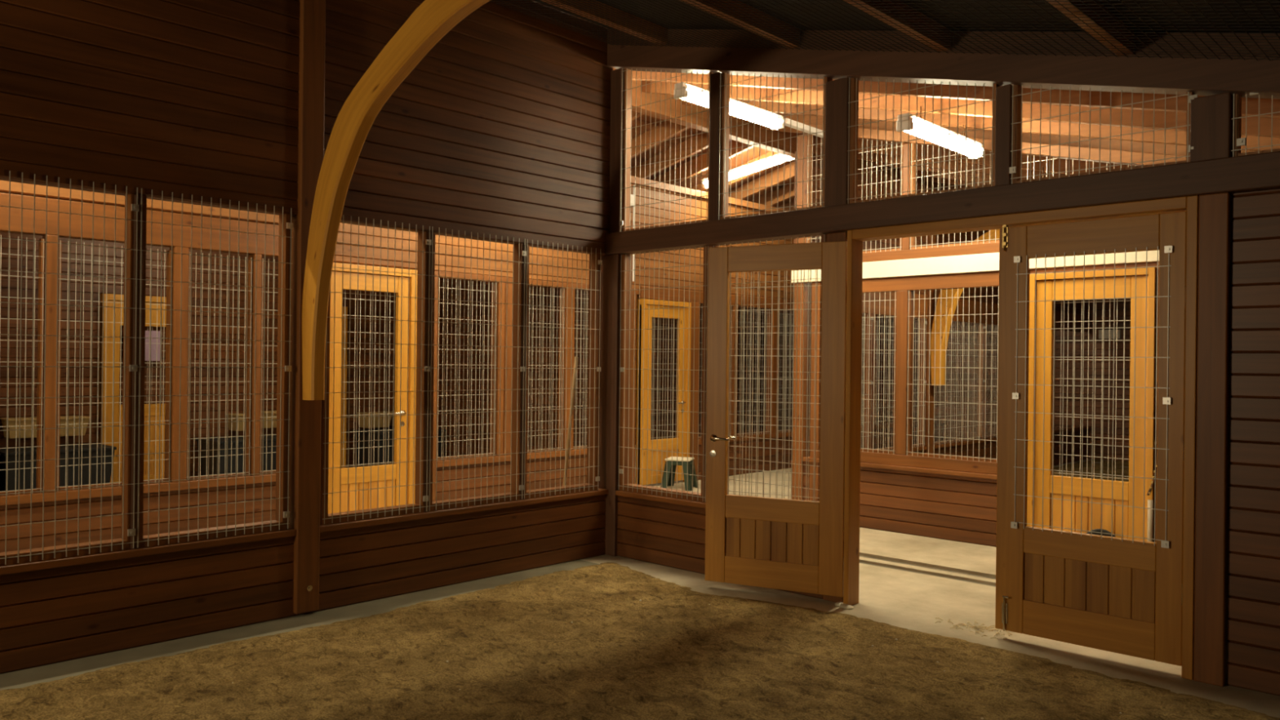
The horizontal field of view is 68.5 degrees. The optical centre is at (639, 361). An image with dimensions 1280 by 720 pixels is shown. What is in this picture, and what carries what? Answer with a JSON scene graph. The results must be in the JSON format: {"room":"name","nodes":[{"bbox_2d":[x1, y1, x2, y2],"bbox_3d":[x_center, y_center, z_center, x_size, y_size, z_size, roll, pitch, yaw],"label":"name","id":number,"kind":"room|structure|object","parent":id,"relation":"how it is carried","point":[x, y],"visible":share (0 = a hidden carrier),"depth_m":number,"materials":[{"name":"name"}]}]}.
{"room":"animal enclosure","nodes":[
{"label":"animal enclosure","id":0,"kind":"room"},
{"bbox_2d":[0,0,613,674],"bbox_3d":[-3.339,-0.574,4.071,0.165,4.075,9.000,1,0,43],"label":"wall","id":1,"kind":"structure","parent":0,"point":[502,128],"depth_m":5.44,"materials":[{"name":"brown wood"}]},
{"bbox_2d":[0,170,138,566],"bbox_3d":[-2.876,0.031,4.574,0.116,1.855,0.779,1,0,43],"label":"wire mesh panel","id":2,"kind":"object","parent":1,"relation":"in","point":[11,557],"depth_m":4.67,"materials":[{"name":"metal"}]},
{"bbox_2d":[135,187,293,548],"bbox_3d":[-2.325,0.037,5.157,0.116,1.855,0.824,1,0,43],"label":"wire mesh panel","id":3,"kind":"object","parent":1,"relation":"in","point":[286,224],"depth_m":5.20,"materials":[{"name":"metal"}]},
{"bbox_2d":[320,214,431,524],"bbox_3d":[-1.648,0.044,5.873,0.116,1.855,0.734,1,0,43],"label":"wire mesh panel","id":4,"kind":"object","parent":1,"relation":"in","point":[326,518],"depth_m":5.91,"materials":[{"name":"metal"}]},
{"bbox_2d":[302,0,490,399],"bbox_3d":[-1.031,-0.833,4.618,2.457,2.126,0.082,1,0,43],"label":"rib","id":5,"kind":"object","parent":1,"relation":"attached to","point":[432,20],"visible":1,"depth_m":5.15,"materials":[{"name":"brown wood"}]},
{"bbox_2d":[427,226,526,511],"bbox_3d":[-1.122,0.050,6.428,0.116,1.855,0.794,1,0,43],"label":"window","id":6,"kind":"structure","parent":1,"relation":"in","point":[517,252],"depth_m":6.49,"materials":[{"name":"metal"}]},
{"bbox_2d":[523,239,602,499],"bbox_3d":[-0.592,0.056,6.990,0.116,1.855,0.749,1,0,43],"label":"window","id":7,"kind":"structure","parent":1,"relation":"in","point":[593,368],"depth_m":7.09,"materials":[{"name":"metal"}]},
{"bbox_2d":[0,231,764,476],"bbox_3d":[-4.304,-0.097,12.549,0.100,3.100,20.000,1,0,43],"label":"wall","id":8,"kind":"structure","parent":0,"point":[74,353],"depth_m":11.44,"materials":[{"name":"brown wood"}]},
{"bbox_2d":[0,415,89,438],"bbox_3d":[-6.359,0.698,10.080,0.300,0.205,0.780,1,0,43],"label":"wall box","id":9,"kind":"object","parent":8,"relation":"attached to","point":[11,421],"visible":0.66,"depth_m":9.91,"materials":[{"name":"brown wood"}]},
{"bbox_2d":[98,293,190,482],"bbox_3d":[-5.712,0.337,10.883,0.131,2.200,0.950,1,0,43],"label":"door","id":10,"kind":"structure","parent":8,"relation":"in","point":[108,331],"depth_m":10.66,"materials":[{"name":"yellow wood"}]},
{"bbox_2d":[145,330,161,360],"bbox_3d":[-5.729,-0.188,10.842,0.003,0.350,0.400,1,0,43],"label":"notice sheet","id":11,"kind":"object","parent":10,"relation":"attached to","point":[155,352],"visible":0.21,"depth_m":10.92,"materials":[{"name":"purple paper"}]},
{"bbox_2d":[226,413,244,431],"bbox_3d":[-4.930,0.743,11.591,0.300,0.205,0.220,1,0,43],"label":"wall box","id":12,"kind":"object","parent":8,"relation":"attached to","point":[232,425],"visible":0.45,"depth_m":11.52,"materials":[{"name":"brown wood"}]},
{"bbox_2d":[262,410,276,428],"bbox_3d":[-4.669,0.726,11.867,0.300,0.205,0.300,1,0,43],"label":"wall box","id":13,"kind":"object","parent":8,"relation":"attached to","point":[267,414],"visible":0.48,"depth_m":11.76,"materials":[{"name":"brown wood"}]},
{"bbox_2d":[340,306,347,468],"bbox_3d":[-4.287,0.353,12.390,0.131,2.200,0.900,1,0,43],"label":"door","id":14,"kind":"structure","parent":8,"relation":"in","point":[344,353],"depth_m":12.67,"materials":[{"name":"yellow wood"}]},
{"bbox_2d":[356,411,392,427],"bbox_3d":[-3.643,0.797,12.953,0.300,0.205,0.410,1,0,43],"label":"wall box","id":15,"kind":"object","parent":8,"relation":"attached to","point":[361,420],"visible":0.66,"depth_m":12.87,"materials":[{"name":"brown wood"}]},
{"bbox_2d":[386,411,394,426],"bbox_3d":[-3.347,0.801,13.266,0.300,0.205,0.350,1,0,43],"label":"wall box","id":16,"kind":"object","parent":8,"relation":"attached to","point":[391,420],"visible":0.06,"depth_m":13.19,"materials":[{"name":"brown wood"}]},
{"bbox_2d":[0,175,945,552],"bbox_3d":[-1.384,-0.355,9.790,0.150,3.680,20.000,1,0,43],"label":"wall","id":17,"kind":"structure","parent":0,"point":[15,199],"depth_m":7.89,"materials":[{"name":"brown wood"}]},
{"bbox_2d":[0,235,44,495],"bbox_3d":[-4.631,0.023,6.347,0.070,1.808,1.044,1,0,43],"label":"window","id":18,"kind":"structure","parent":17,"relation":"in","point":[40,340],"depth_m":6.70,"materials":[{"name":"metal"}]},
{"bbox_2d":[56,240,173,491],"bbox_3d":[-3.944,0.031,7.073,0.070,1.808,0.784,1,0,43],"label":"window","id":19,"kind":"structure","parent":17,"relation":"in","point":[166,420],"depth_m":7.00,"materials":[{"name":"metal"}]},
{"bbox_2d":[186,251,252,480],"bbox_3d":[-3.418,0.036,7.629,0.070,1.808,0.514,1,0,43],"label":"window","id":20,"kind":"structure","parent":17,"relation":"in","point":[250,262],"depth_m":7.64,"materials":[{"name":"metal"}]},
{"bbox_2d":[259,258,278,475],"bbox_3d":[-3.030,0.041,8.040,0.070,1.808,0.464,1,0,43],"label":"window","id":21,"kind":"structure","parent":17,"relation":"in","point":[262,264],"depth_m":7.87,"materials":[{"name":"metal"}]},
{"bbox_2d":[328,262,417,513],"bbox_3d":[-2.464,0.300,8.568,0.131,2.345,0.950,1,0,43],"label":"door","id":22,"kind":"structure","parent":17,"relation":"in","point":[346,273],"depth_m":8.65,"materials":[{"name":"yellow wood"}]},
{"bbox_2d":[436,277,497,460],"bbox_3d":[-1.742,0.055,9.402,0.070,1.808,0.714,1,0,43],"label":"window","id":23,"kind":"structure","parent":17,"relation":"in","point":[492,421],"depth_m":9.49,"materials":[{"name":"metal"}]},
{"bbox_2d":[527,285,564,453],"bbox_3d":[-1.099,0.062,10.081,0.070,1.808,0.704,1,0,43],"label":"window","id":24,"kind":"structure","parent":17,"relation":"in","point":[560,433],"depth_m":10.27,"materials":[{"name":"metal"}]},
{"bbox_2d":[573,293,588,448],"bbox_3d":[-0.622,0.067,10.586,0.070,1.808,0.414,1,0,43],"label":"window","id":25,"kind":"structure","parent":17,"relation":"in","point":[587,312],"depth_m":10.52,"materials":[{"name":"metal"}]},
{"bbox_2d":[631,194,634,206],"bbox_3d":[-0.117,-1.896,11.017,0.060,0.130,0.100,1,0,43],"label":"junction box","id":26,"kind":"object","parent":17,"relation":"attached to","point":[632,195],"visible":0.43,"depth_m":11.01,"materials":[{"name":"white plastic"}]},
{"bbox_2d":[632,185,635,281],"bbox_3d":[-0.074,-1.516,11.082,0.022,1.130,0.022,1,0,-24],"label":"conduit pipe","id":27,"kind":"object","parent":17,"relation":"attached to","point":[633,206],"visible":0.54,"depth_m":11.07,"materials":[{"name":"white plastic"}]},
{"bbox_2d":[635,298,691,484],"bbox_3d":[0.308,0.378,11.500,0.131,2.250,0.880,1,0,43],"label":"door","id":28,"kind":"structure","parent":17,"relation":"in","point":[648,455],"depth_m":11.41,"materials":[{"name":"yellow wood"}]},
{"bbox_2d":[698,306,732,439],"bbox_3d":[0.954,0.119,12.254,0.070,1.738,0.684,1,0,43],"label":"window","id":29,"kind":"structure","parent":17,"relation":"in","point":[700,424],"depth_m":12.47,"materials":[{"name":"metal"}]},
{"bbox_2d":[737,306,771,435],"bbox_3d":[1.538,0.126,12.871,0.070,1.738,0.784,1,0,43],"label":"window","id":30,"kind":"structure","parent":17,"relation":"in","point":[768,334],"depth_m":13.00,"materials":[{"name":"metal"}]},
{"bbox_2d":[777,310,811,432],"bbox_3d":[2.298,0.134,13.674,0.070,1.738,1.094,1,0,43],"label":"window","id":31,"kind":"structure","parent":17,"relation":"in","point":[780,345],"depth_m":13.41,"materials":[{"name":"metal"}]},
{"bbox_2d":[860,316,878,426],"bbox_3d":[3.273,0.145,14.706,0.070,1.738,1.654,1,0,43],"label":"window","id":32,"kind":"structure","parent":17,"relation":"in","point":[877,318],"depth_m":15.28,"materials":[{"name":"metal"}]},
{"bbox_2d":[438,278,588,457],"bbox_3d":[-1.725,-0.069,12.380,3.880,3.100,0.100,1,0,43],"label":"window","id":33,"kind":"structure","parent":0,"point":[553,344],"depth_m":12.70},
{"bbox_2d":[0,444,1279,717],"bbox_3d":[0.619,1.582,7.877,13.900,0.150,20.400,1,0,43],"label":"floor","id":34,"kind":"structure","parent":0,"point":[912,601],"depth_m":6.03,"materials":[{"name":"concrete"}]},
{"bbox_2d":[0,443,116,491],"bbox_3d":[-6.175,1.167,9.901,0.640,0.530,1.020,1,0,43],"label":"bin","id":35,"kind":"object","parent":34,"relation":"on","point":[84,470],"visible":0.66,"depth_m":9.72,"materials":[{"name":"plastic"}]},
{"bbox_2d":[195,434,276,475],"bbox_3d":[-4.732,1.183,11.427,0.640,0.530,1.060,1,0,43],"label":"bin","id":36,"kind":"object","parent":34,"relation":"on","point":[212,446],"visible":0.34,"depth_m":11.05,"materials":[{"name":"plastic"}]},
{"bbox_2d":[0,560,599,690],"bbox_3d":[-3.281,1.468,3.789,0.450,0.012,8.700,1,0,43],"label":"footing","id":37,"kind":"object","parent":34,"relation":"on","point":[45,673],"visible":0.4,"depth_m":5.17,"materials":[{"name":"concrete"}]},
{"bbox_2d":[352,428,445,466],"bbox_3d":[-3.307,1.199,12.934,0.640,0.530,1.070,1,0,43],"label":"bin","id":38,"kind":"object","parent":34,"relation":"on","point":[388,433],"visible":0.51,"depth_m":12.52,"materials":[{"name":"plastic"}]},
{"bbox_2d":[563,356,577,485],"bbox_3d":[-0.560,0.716,7.301,0.192,1.518,0.028,1,0,40],"label":"wooden pole","id":39,"kind":"object","parent":34,"relation":"on","point":[573,388],"visible":0.54,"depth_m":7.28,"materials":[{"name":"brown wood"}]},
{"bbox_2d":[0,562,1279,719],"bbox_3d":[-0.755,1.480,1.635,6.880,0.063,8.940,1,0,43],"label":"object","id":40,"kind":"structure","parent":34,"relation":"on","point":[513,651],"depth_m":4.46,"materials":[{"name":"brown soil"}]},
{"bbox_2d":[660,456,697,490],"bbox_3d":[0.472,1.325,11.211,0.380,0.360,0.380,1,0,15],"label":"step stool","id":41,"kind":"object","parent":34,"relation":"on","point":[668,468],"visible":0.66,"depth_m":11.09,"materials":[{"name":"green plastic"}]},
{"bbox_2d":[834,602,853,609],"bbox_3d":[1.261,1.504,5.812,0.067,0.020,0.139,1,0,-31],"label":"lump","id":42,"kind":"object","parent":34,"relation":"on","point":[842,605],"visible":1,"depth_m":5.79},
{"bbox_2d":[859,555,995,586],"bbox_3d":[0.773,1.535,8.185,13.500,0.048,0.356,1,0,43],"label":"channel","id":43,"kind":"object","parent":34,"relation":"in","point":[948,574],"visible":0.02,"depth_m":6.91,"materials":[{"name":"concrete"}]},
{"bbox_2d":[935,617,1012,639],"bbox_3d":[1.905,1.514,5.381,0.253,0.011,0.484,1,0,-37],"label":"straw wisps","id":44,"kind":"object","parent":34,"relation":"on","point":[961,624],"visible":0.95,"depth_m":5.35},
{"bbox_2d":[1053,459,1128,481],"bbox_3d":[6.990,1.565,9.869,6.780,0.037,8.150,1,0,43],"label":"bed","id":45,"kind":"object","parent":34,"relation":"on","point":[1076,467],"visible":0.07,"depth_m":13.61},
{"bbox_2d":[1085,528,1115,537],"bbox_3d":[3.477,1.396,7.099,0.280,0.272,0.121,1,0,42],"label":"bowl","id":46,"kind":"object","parent":34,"relation":"on","point":[1094,530],"visible":0.06,"depth_m":7.11,"materials":[{"name":"black plastic"}]},
{"bbox_2d":[1146,499,1152,542],"bbox_3d":[3.734,1.276,6.888,0.036,0.530,0.036,1,0,43],"label":"standpipe","id":47,"kind":"object","parent":34,"relation":"on","point":[1149,530],"visible":0.66,"depth_m":6.87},
{"bbox_2d":[531,0,1279,207],"bbox_3d":[0.657,-1.889,7.877,13.900,2.088,20.400,1,0,43],"label":"ceiling","id":48,"kind":"structure","parent":0,"point":[1158,17],"depth_m":5.10,"materials":[{"name":"brown wood"}]},
{"bbox_2d":[540,0,667,44],"bbox_3d":[-2.881,-2.399,3.620,0.070,0.113,8.905,1,0,43],"label":"purlin","id":49,"kind":"object","parent":48,"relation":"attached to","point":[602,3],"visible":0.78,"depth_m":6.44,"materials":[{"name":"brown wood"}]},
{"bbox_2d":[631,111,643,120],"bbox_3d":[-1.603,-2.180,11.393,4.980,1.387,0.060,1,0,43],"label":"rafter","id":50,"kind":"object","parent":48,"relation":"attached to","point":[633,113],"visible":0.02,"depth_m":9.90,"materials":[{"name":"brown wood"}]},
{"bbox_2d":[631,120,689,158],"bbox_3d":[-1.088,-2.175,11.938,4.980,1.387,0.060,1,0,43],"label":"rafter","id":51,"kind":"object","parent":48,"relation":"attached to","point":[664,135],"visible":0.02,"depth_m":10.71,"materials":[{"name":"brown wood"}]},
{"bbox_2d":[631,131,708,178],"bbox_3d":[-0.641,-2.170,12.410,4.980,1.387,0.060,1,0,43],"label":"rafter","id":52,"kind":"object","parent":48,"relation":"attached to","point":[669,153],"visible":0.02,"depth_m":11.40,"materials":[{"name":"brown wood"}]},
{"bbox_2d":[650,139,755,185],"bbox_3d":[-0.263,-2.166,12.810,4.980,1.387,0.060,1,0,43],"label":"rafter","id":53,"kind":"object","parent":48,"relation":"attached to","point":[674,173],"visible":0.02,"depth_m":11.89,"materials":[{"name":"brown wood"}]},
{"bbox_2d":[691,151,777,192],"bbox_3d":[0.286,-2.160,13.391,4.980,1.387,0.060,1,0,43],"label":"rafter","id":54,"kind":"object","parent":48,"relation":"attached to","point":[768,153],"visible":0.02,"depth_m":12.31,"materials":[{"name":"brown wood"}]},
{"bbox_2d":[680,0,799,48],"bbox_3d":[-2.056,-2.117,2.837,0.070,0.113,8.905,1,0,43],"label":"purlin","id":55,"kind":"object","parent":48,"relation":"attached to","point":[686,1],"visible":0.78,"depth_m":5.68,"materials":[{"name":"brown wood"}]},
{"bbox_2d":[728,161,795,199],"bbox_3d":[0.733,-2.155,13.863,4.980,1.387,0.060,1,0,43],"label":"rafter","id":56,"kind":"object","parent":48,"relation":"attached to","point":[787,167],"visible":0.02,"depth_m":12.90,"materials":[{"name":"brown wood"}]},
{"bbox_2d":[749,182,795,206],"bbox_3d":[1.214,-2.149,14.372,4.980,1.387,0.060,1,0,43],"label":"rafter","id":57,"kind":"object","parent":48,"relation":"attached to","point":[769,201],"visible":0.02,"depth_m":13.61,"materials":[{"name":"brown wood"}]},
{"bbox_2d":[777,200,794,209],"bbox_3d":[1.695,-2.144,14.880,4.980,1.387,0.060,1,0,43],"label":"rafter","id":58,"kind":"object","parent":48,"relation":"attached to","point":[792,203],"visible":0.02,"depth_m":14.30,"materials":[{"name":"brown wood"}]},
{"bbox_2d":[631,80,951,191],"bbox_3d":[-0.424,-2.682,8.907,0.130,0.355,19.960,1,0,43],"label":"ridge beam","id":59,"kind":"structure","parent":48,"relation":"attached to","point":[651,111],"depth_m":10.35,"materials":[{"name":"brown wood"}]},
{"bbox_2d":[674,81,708,107],"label":"lamp","id":60,"kind":"object","parent":59,"relation":"hanging from","point":[688,86],"depth_m":7.40,"materials":[{"name":"white plastic"}]},
{"bbox_2d":[700,151,795,188],"bbox_3d":[1.347,-2.433,11.776,1.248,0.435,0.124,1,0,28],"label":"lamp","id":61,"kind":"object","parent":59,"relation":"attached to","point":[740,172],"visible":0.46,"depth_m":11.69,"materials":[{"name":"white plastic"}]},
{"bbox_2d":[843,0,951,51],"bbox_3d":[-1.318,-1.864,2.136,0.070,0.113,8.905,1,0,43],"label":"purlin","id":62,"kind":"object","parent":48,"relation":"attached to","point":[873,4],"visible":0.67,"depth_m":5.02,"materials":[{"name":"brown wood"}]},
{"bbox_2d":[488,0,1279,61],"bbox_3d":[-0.772,-1.620,1.668,6.840,1.644,8.821,1,0,43],"label":"netting","id":63,"kind":"object","parent":62,"relation":"attached to","point":[492,1],"visible":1,"depth_m":4.88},
{"bbox_2d":[760,124,1115,164],"bbox_3d":[4.195,-1.781,8.039,7.780,2.059,0.060,1,0,43],"label":"rafter","id":64,"kind":"object","parent":48,"relation":"attached to","point":[762,127],"visible":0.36,"depth_m":10.44,"materials":[{"name":"brown wood"}]},
{"bbox_2d":[898,168,991,184],"bbox_3d":[6.428,-1.756,10.401,7.780,2.059,0.060,1,0,43],"label":"rafter","id":65,"kind":"object","parent":48,"relation":"attached to","point":[918,172],"visible":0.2,"depth_m":12.51,"materials":[{"name":"brown wood"}]},
{"bbox_2d":[613,67,1279,118],"bbox_3d":[2.409,-1.800,6.150,7.780,2.059,0.060,1,0,43],"label":"rafter","id":66,"kind":"object","parent":48,"relation":"attached to","point":[1265,104],"visible":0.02,"depth_m":6.06,"materials":[{"name":"brown wood"}]},
{"bbox_2d":[729,97,783,130],"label":"lamp","id":67,"kind":"object","parent":66,"relation":"hanging from","point":[750,108],"depth_m":8.02,"materials":[{"name":"white plastic"}]},
{"bbox_2d":[873,161,1030,180],"bbox_3d":[5.947,-1.761,9.892,7.780,2.059,0.060,1,0,43],"label":"rafter","id":68,"kind":"object","parent":48,"relation":"attached to","point":[918,168],"visible":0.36,"depth_m":11.88,"materials":[{"name":"brown wood"}]},
{"bbox_2d":[922,176,989,186],"bbox_3d":[6.909,-1.751,10.909,7.780,2.059,0.060,1,0,43],"label":"rafter","id":69,"kind":"object","parent":48,"relation":"attached to","point":[926,178],"visible":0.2,"depth_m":13.26,"materials":[{"name":"brown wood"}]},
{"bbox_2d":[944,183,970,188],"bbox_3d":[7.390,-1.745,11.418,7.780,2.059,0.060,1,0,43],"label":"rafter","id":70,"kind":"object","parent":48,"relation":"attached to","point":[945,184],"visible":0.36,"depth_m":13.96,"materials":[{"name":"brown wood"}]},
{"bbox_2d":[641,80,1279,137],"bbox_3d":[2.856,-1.795,6.622,7.780,2.059,0.060,1,0,43],"label":"rafter","id":71,"kind":"object","parent":48,"relation":"attached to","point":[1252,122],"visible":0.38,"depth_m":6.88,"materials":[{"name":"brown wood"}]},
{"bbox_2d":[896,106,984,159],"bbox_3d":[2.299,-1.754,7.141,0.124,0.222,1.250,1,0,43],"label":"lamp","id":72,"kind":"object","parent":71,"relation":"hanging from","point":[913,119],"visible":0.87,"depth_m":7.01,"materials":[{"name":"white plastic"}]},
{"bbox_2d":[904,120,982,158],"bbox_3d":[2.299,-1.676,7.141,0.124,0.066,1.190,1,0,43],"label":"diffuser","id":73,"kind":"object","parent":72,"relation":"attached to","point":[928,127],"depth_m":7.07,"materials":[{"name":"white plastic"}]},
{"bbox_2d":[857,151,1070,178],"bbox_3d":[5.617,-1.765,9.543,7.780,2.059,0.060,1,0,43],"label":"rafter","id":74,"kind":"object","parent":48,"relation":"attached to","point":[881,157],"visible":0.02,"depth_m":11.32,"materials":[{"name":"brown wood"}]},
{"bbox_2d":[815,135,1136,173],"bbox_3d":[4.985,-1.772,8.875,7.780,2.059,0.060,1,0,43],"label":"rafter","id":75,"kind":"object","parent":48,"relation":"attached to","point":[1025,158],"visible":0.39,"depth_m":10.06,"materials":[{"name":"brown wood"}]},
{"bbox_2d":[681,99,1279,151],"bbox_3d":[3.268,-1.791,7.058,7.780,2.059,0.060,1,0,43],"label":"rafter","id":76,"kind":"object","parent":48,"relation":"attached to","point":[1251,141],"visible":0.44,"depth_m":7.19,"materials":[{"name":"brown wood"}]},
{"bbox_2d":[729,112,1254,155],"bbox_3d":[3.714,-1.786,7.531,7.780,2.059,0.060,1,0,43],"label":"rafter","id":77,"kind":"object","parent":48,"relation":"attached to","point":[1035,138],"visible":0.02,"depth_m":7.74,"materials":[{"name":"brown wood"}]},
{"bbox_2d":[1045,0,1133,55],"bbox_3d":[-0.623,-1.626,1.476,0.070,0.113,8.905,1,0,43],"label":"purlin","id":78,"kind":"object","parent":48,"relation":"attached to","point":[1114,43],"visible":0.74,"depth_m":4.36,"materials":[{"name":"brown wood"}]},
{"bbox_2d":[598,28,1279,696],"bbox_3d":[2.290,-0.512,4.970,7.110,4.074,0.180,1,0,43],"label":"wall","id":79,"kind":"structure","parent":0,"point":[1237,643],"depth_m":4.62,"materials":[{"name":"brown wood"}]},
{"bbox_2d":[618,245,707,502],"bbox_3d":[0.179,0.085,6.976,0.859,1.815,0.116,1,0,43],"label":"window","id":80,"kind":"structure","parent":79,"relation":"in","point":[626,273],"depth_m":7.03,"materials":[{"name":"metal"}]},
{"bbox_2d":[619,68,714,231],"bbox_3d":[0.191,-1.624,6.947,0.869,1.262,0.106,1,0,43],"label":"window","id":81,"kind":"structure","parent":79,"relation":"in","point":[628,88],"depth_m":7.04,"materials":[{"name":"grey metal"}]},
{"bbox_2d":[704,234,826,502],"bbox_3d":[0.851,0.092,6.351,0.974,1.815,0.100,1,0,43],"label":"window","id":82,"kind":"structure","parent":79,"relation":"in","point":[824,237],"depth_m":6.24,"materials":[{"name":"metal"}]},
{"bbox_2d":[718,72,832,219],"bbox_3d":[0.889,-1.503,6.297,0.859,1.035,0.090,1,0,43],"label":"window","id":83,"kind":"structure","parent":79,"relation":"in","point":[726,83],"depth_m":6.35,"materials":[{"name":"grey metal"}]},
{"bbox_2d":[704,240,847,597],"bbox_3d":[0.874,0.352,6.086,0.942,2.221,0.162,1,0,27],"label":"door","id":84,"kind":"structure","parent":79,"relation":"in","point":[797,545],"depth_m":6.06,"materials":[{"name":"brown wood"}]},
{"bbox_2d":[847,77,999,204],"bbox_3d":[1.658,-1.373,5.569,0.929,0.793,0.090,1,0,43],"label":"window","id":85,"kind":"structure","parent":79,"relation":"in","point":[855,100],"depth_m":5.61,"materials":[{"name":"grey metal"}]},
{"bbox_2d":[843,195,1199,679],"bbox_3d":[2.014,0.357,5.224,1.918,2.330,0.135,1,0,43],"label":"door frame","id":86,"kind":"structure","parent":79,"relation":"attached to","point":[855,237],"depth_m":5.07,"materials":[{"name":"brown wood"}]},
{"bbox_2d":[995,211,1186,666],"bbox_3d":[2.315,0.345,4.883,0.929,2.260,0.078,1,0,43],"label":"door","id":87,"kind":"structure","parent":79,"relation":"in","point":[1122,595],"depth_m":4.85,"materials":[{"name":"brown wood"}]},
{"bbox_2d":[1008,84,1197,183],"bbox_3d":[2.383,-1.245,4.871,0.904,0.552,0.106,1,0,43],"label":"window","id":88,"kind":"structure","parent":79,"relation":"in","point":[1015,170],"depth_m":4.95,"materials":[{"name":"grey metal"}]},
{"bbox_2d":[1231,93,1279,156],"bbox_3d":[3.207,-1.116,4.091,1.084,0.312,0.106,1,0,43],"label":"window","id":89,"kind":"structure","parent":79,"relation":"in","point":[1237,141],"depth_m":4.43,"materials":[{"name":"brown wood"}]},
{"bbox_2d":[791,151,1091,495],"bbox_3d":[4.431,-0.251,12.301,0.152,3.600,8.360,1,0,43],"label":"wall","id":90,"kind":"structure","parent":0,"point":[990,446],"depth_m":11.42,"materials":[{"name":"brown wood"}]},
{"bbox_2d":[809,313,873,448],"bbox_3d":[2.054,0.225,9.768,0.086,1.505,1.304,1,0,43],"label":"window","id":91,"kind":"structure","parent":90,"relation":"in","point":[868,320],"depth_m":10.22,"materials":[{"name":"metal"}]},
{"bbox_2d":[870,314,927,450],"bbox_3d":[2.947,0.235,10.712,0.086,1.505,1.204,1,0,43],"label":"window","id":92,"kind":"structure","parent":90,"relation":"in","point":[922,356],"depth_m":10.94,"materials":[{"name":"wood"}]},
{"bbox_2d":[933,320,985,444],"bbox_3d":[3.988,0.246,11.813,0.086,1.505,1.474,1,0,43],"label":"window","id":93,"kind":"structure","parent":90,"relation":"in","point":[981,328],"depth_m":12.03,"materials":[{"name":"wood"}]},
{"bbox_2d":[929,229,999,384],"bbox_3d":[4.369,-0.774,10.328,2.457,2.126,0.130,1,0,43],"label":"rib","id":94,"kind":"object","parent":90,"relation":"attached to","point":[940,356],"visible":0.32,"depth_m":11.04,"materials":[{"name":"brown wood"}]},
{"bbox_2d":[982,324,997,438],"bbox_3d":[5.094,0.259,12.983,0.086,1.505,1.654,1,0,43],"label":"window","id":95,"kind":"structure","parent":90,"relation":"in","point":[985,344],"depth_m":12.42,"materials":[{"name":"metal"}]},
{"bbox_2d":[763,298,1130,461],"bbox_3d":[7.548,-0.570,15.179,13.500,4.305,0.100,1,0,43],"label":"wall","id":96,"kind":"structure","parent":0,"point":[971,395],"depth_m":15.61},
{"bbox_2d":[1098,329,1120,338],"bbox_3d":[7.527,-0.442,15.070,0.320,0.150,0.075,1,0,43],"label":"wall box","id":97,"kind":"object","parent":96,"relation":"attached to","point":[1106,331],"visible":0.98,"depth_m":15.03,"materials":[{"name":"plastic"}]},
{"bbox_2d":[791,122,1186,546],"bbox_3d":[4.068,-0.377,6.793,7.030,3.844,0.145,1,0,43],"label":"wall","id":98,"kind":"structure","parent":0,"point":[954,500],"depth_m":8.30,"materials":[{"name":"brown wood"}]},
{"bbox_2d":[783,118,822,137],"bbox_3d":[1.510,-2.143,8.628,0.060,0.050,0.660,1,0,43],"label":"lamp","id":99,"kind":"object","parent":98,"relation":"attached to","point":[793,123],"visible":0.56,"depth_m":8.57,"materials":[{"name":"white plastic"}]},
{"bbox_2d":[806,133,905,253],"bbox_3d":[1.991,-1.601,8.745,1.004,1.205,0.060,1,0,43],"label":"window","id":100,"kind":"structure","parent":98,"relation":"in","point":[808,239],"depth_m":8.64,"materials":[{"name":"grey metal"}]},
{"bbox_2d":[818,290,897,453],"bbox_3d":[2.020,0.092,8.708,0.794,1.460,0.070,1,0,43],"label":"window","id":101,"kind":"structure","parent":98,"relation":"in","point":[868,450],"depth_m":8.49,"materials":[{"name":"metal"}]},
{"bbox_2d":[906,285,999,462],"bbox_3d":[2.743,0.100,8.024,0.974,1.460,0.070,1,0,43],"label":"window","id":102,"kind":"structure","parent":98,"relation":"in","point":[911,316],"depth_m":8.12,"materials":[{"name":"metal"}]},
{"bbox_2d":[909,142,999,249],"bbox_3d":[2.713,-1.463,8.062,0.834,0.946,0.060,1,0,43],"label":"window","id":103,"kind":"structure","parent":98,"relation":"in","point":[913,178],"depth_m":8.14,"materials":[{"name":"grey metal"}]},
{"bbox_2d":[1021,154,1128,180],"bbox_3d":[3.832,-1.340,7.002,2.079,0.725,0.060,1,0,43],"label":"window","id":104,"kind":"structure","parent":98,"relation":"in","point":[1028,154],"depth_m":7.48,"materials":[{"name":"grey metal"}]},
{"bbox_2d":[1026,266,1156,542],"bbox_3d":[3.486,0.418,7.287,0.915,2.240,0.095,1,0,43],"label":"door","id":105,"kind":"structure","parent":98,"relation":"in","point":[1151,332],"depth_m":7.25,"materials":[{"name":"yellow wood"}]},
{"bbox_2d":[1146,441,1157,495],"bbox_3d":[3.775,0.782,6.918,0.076,0.404,0.070,1,0,43],"label":"lead","id":106,"kind":"object","parent":98,"relation":"hanging from","point":[1153,476],"visible":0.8,"depth_m":6.90,"materials":[{"name":"brown leather"}]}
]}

